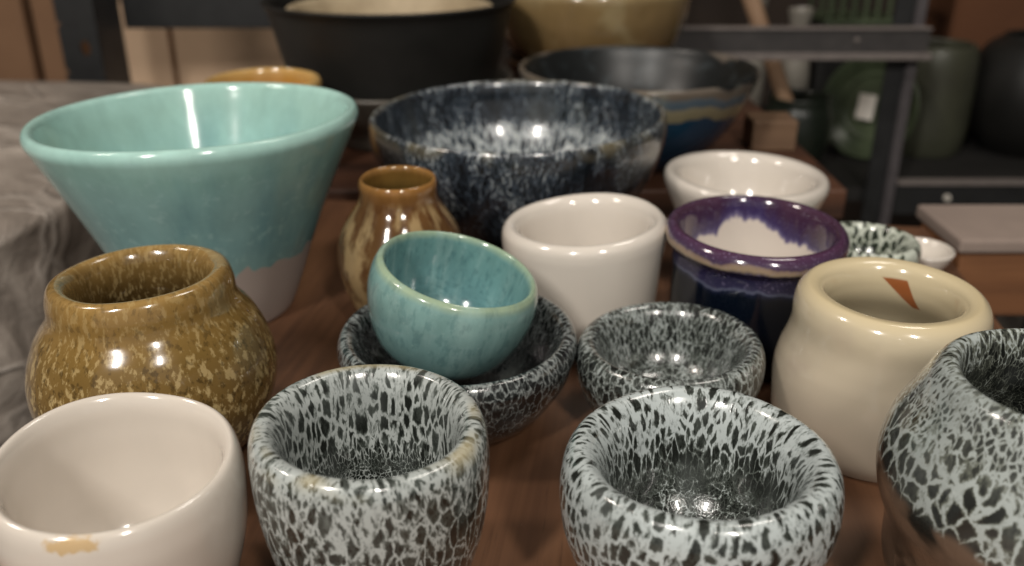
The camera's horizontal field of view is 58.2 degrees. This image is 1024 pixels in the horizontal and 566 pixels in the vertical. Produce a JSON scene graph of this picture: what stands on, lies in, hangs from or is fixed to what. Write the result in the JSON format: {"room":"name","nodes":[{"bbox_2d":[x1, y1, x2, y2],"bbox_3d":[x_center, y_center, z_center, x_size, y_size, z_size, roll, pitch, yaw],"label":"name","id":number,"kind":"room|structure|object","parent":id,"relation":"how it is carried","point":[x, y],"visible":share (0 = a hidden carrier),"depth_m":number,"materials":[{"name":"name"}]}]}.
{"room":"art studio","nodes":[
{"label":"art studio","id":0,"kind":"room"},
{"bbox_2d":[499,0,921,226],"bbox_3d":[0.000,-1.416,2.270,5.200,2.900,0.100,0,24,0],"label":"wall","id":1,"kind":"structure","parent":0,"point":[700,12],"depth_m":2.52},
{"bbox_2d":[996,315,1023,328],"bbox_3d":[0.000,0.964,0.429,5.200,0.050,5.200,0,24,0],"label":"floor","id":2,"kind":"structure","parent":0,"point":[1006,321],"depth_m":2.32,"materials":[{"name":"concrete"}]},
{"bbox_2d":[0,81,160,446],"bbox_3d":[-0.893,0.176,1.171,0.973,0.785,0.783,0,24,0],"label":"cloth","id":3,"kind":"object","parent":2,"relation":"on","point":[41,237],"visible":0.08,"depth_m":0.84,"materials":[{"name":"fabric"}]},
{"bbox_2d":[52,0,271,82],"bbox_3d":[-0.650,-0.494,1.860,1.600,1.450,0.800,0,24,0],"label":"rack","id":4,"kind":"object","parent":2,"relation":"on","point":[98,23],"visible":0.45,"depth_m":1.54,"materials":[{"name":"black metal"}]},
{"bbox_2d":[0,0,45,80],"bbox_3d":[-1.023,-0.501,1.813,0.276,0.480,0.280,0,24,0],"label":"cardboard box","id":5,"kind":"object","parent":4,"relation":"on","point":[20,55],"visible":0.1,"depth_m":1.69,"materials":[{"name":"brown cardboard"}]},
{"bbox_2d":[30,0,90,81],"bbox_3d":[-0.848,-0.462,1.748,0.067,0.460,0.090,0,24,0],"label":"cardboard box","id":6,"kind":"object","parent":4,"relation":"on","point":[46,26],"visible":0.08,"depth_m":1.71,"materials":[{"name":"brown cardboard"}]},
{"bbox_2d":[118,0,179,86],"bbox_3d":[-0.768,-0.459,1.952,0.190,0.290,0.260,0,24,0],"label":"cardboard box","id":7,"kind":"object","parent":4,"relation":"on","point":[151,54],"visible":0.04,"depth_m":1.82,"materials":[{"name":"beige cardboard"}]},
{"bbox_2d":[172,29,284,84],"bbox_3d":[-0.532,-0.462,1.951,0.266,0.295,0.260,0,24,0],"label":"cardboard box","id":8,"kind":"object","parent":4,"relation":"on","point":[201,54],"visible":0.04,"depth_m":1.81,"materials":[{"name":"beige cardboard"}]},
{"bbox_2d":[326,98,846,218],"bbox_3d":[-0.018,0.159,1.253,0.685,0.750,0.460,0,24,0],"label":"wooden table","id":9,"kind":"object","parent":2,"relation":"on","point":[353,164],"visible":0.09,"depth_m":0.94,"materials":[{"name":"brown wood"}]},
{"bbox_2d":[204,67,321,86],"bbox_3d":[-0.239,-0.150,0.902,0.110,0.101,0.111,0,24,0],"label":"bowl","id":10,"kind":"object","parent":9,"relation":"on","point":[270,74],"visible":0.2,"depth_m":0.92,"materials":[{"name":"ceramic"}]},
{"bbox_2d":[346,64,512,151],"bbox_3d":[-0.135,-0.204,1.058,0.272,0.072,0.272,3,24,6],"label":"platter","id":11,"kind":"object","parent":9,"relation":"on","point":[359,137],"visible":0.08,"depth_m":0.98,"materials":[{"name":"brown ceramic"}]},
{"bbox_2d":[260,0,514,100],"bbox_3d":[-0.134,-0.268,1.030,0.277,0.100,0.277,3,24,8],"label":"pot","id":12,"kind":"object","parent":11,"relation":"on","point":[373,57],"visible":0.86,"depth_m":0.93,"materials":[{"name":"ceramic"}]},
{"bbox_2d":[286,0,492,13],"bbox_3d":[-0.134,-0.273,1.028,0.225,0.074,0.224,-8,25,-17],"label":"dish","id":13,"kind":"object","parent":12,"relation":"in","point":[319,6],"visible":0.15,"depth_m":1.09,"materials":[{"name":"ceramic"}]},
{"bbox_2d":[505,50,521,79],"bbox_3d":[0.105,-0.264,1.201,0.228,0.066,0.228,-15,28,-30],"label":"bowl","id":14,"kind":"object","parent":9,"relation":"on","point":[513,61],"visible":0.06,"depth_m":1.17,"materials":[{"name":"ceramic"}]},
{"bbox_2d":[505,0,689,60],"bbox_3d":[0.100,-0.328,1.173,0.248,0.101,0.248,0,24,0],"label":"bowl","id":15,"kind":"object","parent":14,"relation":"on","point":[534,27],"visible":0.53,"depth_m":1.07,"materials":[{"name":"ceramic"}]},
{"bbox_2d":[519,46,760,173],"bbox_3d":[0.130,-0.179,0.968,0.245,0.100,0.246,0,24,0],"label":"bowl","id":16,"kind":"object","parent":9,"relation":"on","point":[701,94],"visible":0.58,"depth_m":1.01,"materials":[{"name":"ceramic"}]},
{"bbox_2d":[742,112,797,150],"bbox_3d":[0.287,-0.170,1.027,0.049,0.034,0.045,0,24,0],"label":"wooden block","id":17,"kind":"object","parent":9,"relation":"on","point":[762,131],"visible":1,"depth_m":1.01,"materials":[{"name":"brown wood"}]},
{"bbox_2d":[240,200,1002,565],"bbox_3d":[0.026,0.439,0.625,0.564,0.750,0.800,3,24,7],"label":"table","id":18,"kind":"object","parent":2,"relation":"on","point":[523,526],"visible":0.15,"depth_m":0.48,"materials":[{"name":"brown wood"}]},
{"bbox_2d":[0,392,247,565],"bbox_3d":[-0.152,0.100,0.364,0.094,0.082,0.093,0,24,0],"label":"bowl","id":19,"kind":"object","parent":18,"relation":"on","point":[127,478],"visible":1,"depth_m":0.37,"materials":[{"name":"beige ceramic"}]},
{"bbox_2d":[25,244,277,447],"bbox_3d":[-0.183,0.040,0.471,0.122,0.104,0.122,0,24,0],"label":"pot","id":20,"kind":"object","parent":18,"relation":"on","point":[171,319],"visible":0.68,"depth_m":0.43,"materials":[{"name":"ceramic"}]},
{"bbox_2d":[19,82,357,321],"bbox_3d":[-0.205,-0.049,0.623,0.207,0.142,0.208,5,24,11],"label":"bowl","id":21,"kind":"object","parent":18,"relation":"on","point":[244,172],"visible":0.73,"depth_m":0.57,"materials":[{"name":"teal ceramic"}]},
{"bbox_2d":[247,364,489,565],"bbox_3d":[-0.056,0.091,0.376,0.094,0.087,0.093,0,24,0],"label":"pot","id":22,"kind":"object","parent":18,"relation":"on","point":[369,464],"visible":1,"depth_m":0.35,"materials":[{"name":"ceramic"}]},
{"bbox_2d":[337,165,460,310],"bbox_3d":[-0.074,-0.022,0.611,0.084,0.103,0.083,0,24,0],"label":"vase","id":23,"kind":"object","parent":18,"relation":"on","point":[393,201],"visible":0.62,"depth_m":0.58,"materials":[{"name":"ceramic"}]},
{"bbox_2d":[337,295,576,444],"bbox_3d":[-0.030,0.049,0.510,0.130,0.055,0.130,0,24,0],"label":"speckled bowl","id":24,"kind":"object","parent":18,"relation":"on","point":[510,397],"visible":0.44,"depth_m":0.48,"materials":[{"name":"ceramic"}]},
{"bbox_2d":[367,231,537,380],"bbox_3d":[-0.032,0.014,0.501,0.092,0.071,0.092,12,27,25],"label":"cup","id":25,"kind":"object","parent":24,"relation":"in","point":[453,306],"visible":0.98,"depth_m":0.48,"materials":[{"name":"ceramic"}]},
{"bbox_2d":[368,80,667,249],"bbox_3d":[0.005,-0.092,0.762,0.240,0.108,0.239,0,24,0],"label":"bowl","id":26,"kind":"object","parent":18,"relation":"on","point":[493,150],"visible":0.68,"depth_m":0.77,"materials":[{"name":"blue ceramic"}]},
{"bbox_2d":[502,193,665,361],"bbox_3d":[0.046,-0.006,0.599,0.105,0.084,0.104,0,24,0],"label":"cup","id":27,"kind":"object","parent":18,"relation":"on","point":[591,255],"visible":0.73,"depth_m":0.56,"materials":[{"name":"ceramic"}]},
{"bbox_2d":[575,302,765,410],"bbox_3d":[0.085,0.053,0.504,0.102,0.053,0.101,0,24,0],"label":"speckled bowl","id":28,"kind":"object","parent":18,"relation":"on","point":[629,349],"visible":0.66,"depth_m":0.52,"materials":[{"name":"grey ceramic"}]},
{"bbox_2d":[559,385,844,565],"bbox_3d":[0.073,0.098,0.372,0.109,0.078,0.108,0,24,0],"label":"speckled bowl","id":29,"kind":"object","parent":18,"relation":"on","point":[678,475],"visible":1,"depth_m":0.37,"materials":[{"name":"ceramic"}]},
{"bbox_2d":[664,151,829,209],"bbox_3d":[0.180,-0.054,0.723,0.125,0.071,0.124,0,24,0],"label":"bowl","id":30,"kind":"object","parent":18,"relation":"on","point":[693,176],"visible":0.43,"depth_m":0.74,"materials":[{"name":"ceramic"}]},
{"bbox_2d":[665,195,849,381],"bbox_3d":[0.149,0.002,0.577,0.110,0.087,0.111,0,24,0],"label":"pot","id":31,"kind":"object","parent":18,"relation":"on","point":[743,257],"visible":0.77,"depth_m":0.55,"materials":[{"name":"purple ceramic"}]},
{"bbox_2d":[840,222,921,262],"bbox_3d":[0.254,-0.013,0.664,0.072,0.043,0.072,0,24,0],"label":"dish","id":32,"kind":"object","parent":18,"relation":"on","point":[866,239],"visible":0.34,"depth_m":0.68,"materials":[{"name":"white ceramic"}]},
{"bbox_2d":[770,257,993,482],"bbox_3d":[0.195,0.042,0.486,0.109,0.087,0.109,2,24,4],"label":"pot","id":33,"kind":"object","parent":18,"relation":"on","point":[857,331],"visible":0.8,"depth_m":0.46,"materials":[{"name":"ceramic"}]},
{"bbox_2d":[915,237,955,269],"bbox_3d":[0.312,-0.018,0.704,0.047,0.020,0.047,0,24,0],"label":"bowl","id":34,"kind":"object","parent":18,"relation":"on","point":[936,254],"visible":0.41,"depth_m":0.70,"materials":[{"name":"ceramic"}]},
{"bbox_2d":[876,328,1023,565],"bbox_3d":[0.209,0.084,0.366,0.122,0.109,0.123,0,24,0],"label":"pot","id":35,"kind":"object","parent":18,"relation":"on","point":[950,447],"visible":1,"depth_m":0.34,"materials":[{"name":"ceramic"}]},
{"bbox_2d":[673,0,1023,327],"bbox_3d":[0.710,-0.342,1.640,1.080,1.350,0.625,0,24,0],"label":"rack","id":36,"kind":"object","parent":2,"relation":"on","point":[888,182],"visible":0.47,"depth_m":1.39,"materials":[{"name":"grey metal"}]},
{"bbox_2d":[745,0,767,107],"bbox_3d":[0.440,-0.404,1.681,0.047,0.271,0.047,17,29,33],"label":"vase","id":37,"kind":"object","parent":36,"relation":"on","point":[756,96],"visible":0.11,"depth_m":1.68,"materials":[{"name":"ceramic"}]},
{"bbox_2d":[781,6,813,89],"bbox_3d":[0.505,-0.372,1.651,0.055,0.236,0.055,17,29,34],"label":"vase","id":38,"kind":"object","parent":36,"relation":"on","point":[797,72],"visible":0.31,"depth_m":1.62,"materials":[{"name":"ceramic"}]},
{"bbox_2d":[764,88,831,162],"bbox_3d":[0.462,-0.245,1.500,0.109,0.126,0.109,0,24,0],"label":"jar","id":39,"kind":"object","parent":36,"relation":"on","point":[811,109],"visible":0.59,"depth_m":1.45,"materials":[{"name":"ceramic"}]},
{"bbox_2d":[742,0,793,100],"bbox_3d":[0.406,-0.371,1.464,0.182,0.366,0.030,3,24,8],"label":"handle","id":40,"kind":"object","parent":39,"relation":"in","point":[754,9],"visible":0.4,"depth_m":1.46,"materials":[{"name":"brown wood"}]},
{"bbox_2d":[808,19,891,91],"bbox_3d":[0.623,-0.386,1.722,0.155,0.204,0.140,0,24,0],"label":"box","id":41,"kind":"object","parent":36,"relation":"on","point":[821,71],"visible":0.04,"depth_m":1.65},
{"bbox_2d":[808,0,892,24],"bbox_3d":[0.622,-0.519,1.663,0.140,0.085,0.124,0,24,0],"label":"basket","id":42,"kind":"object","parent":41,"relation":"on","point":[831,16],"visible":0.84,"depth_m":1.62,"materials":[{"name":"plastic"}]},
{"bbox_2d":[824,60,918,158],"bbox_3d":[0.609,-0.301,1.565,0.170,0.171,0.053,21,32,39],"label":"vase","id":43,"kind":"object","parent":36,"relation":"on","point":[854,89],"visible":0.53,"depth_m":1.58,"materials":[{"name":"ceramic"}]},
{"bbox_2d":[901,37,979,158],"bbox_3d":[0.728,-0.325,1.607,0.141,0.186,0.141,0,24,0],"label":"jar","id":44,"kind":"object","parent":36,"relation":"on","point":[946,83],"visible":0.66,"depth_m":1.55,"materials":[{"name":"ceramic"}]},
{"bbox_2d":[924,0,1023,130],"bbox_3d":[1.000,-0.480,1.778,0.402,0.330,0.200,0,24,0],"label":"cardboard box","id":45,"kind":"object","parent":36,"relation":"on","point":[979,22],"visible":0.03,"depth_m":1.67,"materials":[{"name":"brown cardboard"}]},
{"bbox_2d":[968,29,1023,157],"bbox_3d":[0.906,-0.332,1.604,0.212,0.201,0.212,0,24,0],"label":"pot","id":46,"kind":"object","parent":36,"relation":"on","point":[996,120],"visible":0.91,"depth_m":1.56,"materials":[{"name":"ceramic"}]},
{"bbox_2d":[916,205,1023,318],"bbox_3d":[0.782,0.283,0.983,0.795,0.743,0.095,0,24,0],"label":"wooden bench","id":47,"kind":"object","parent":2,"relation":"on","point":[987,241],"visible":0.36,"depth_m":0.81,"materials":[{"name":"brown wood"}]}
]}

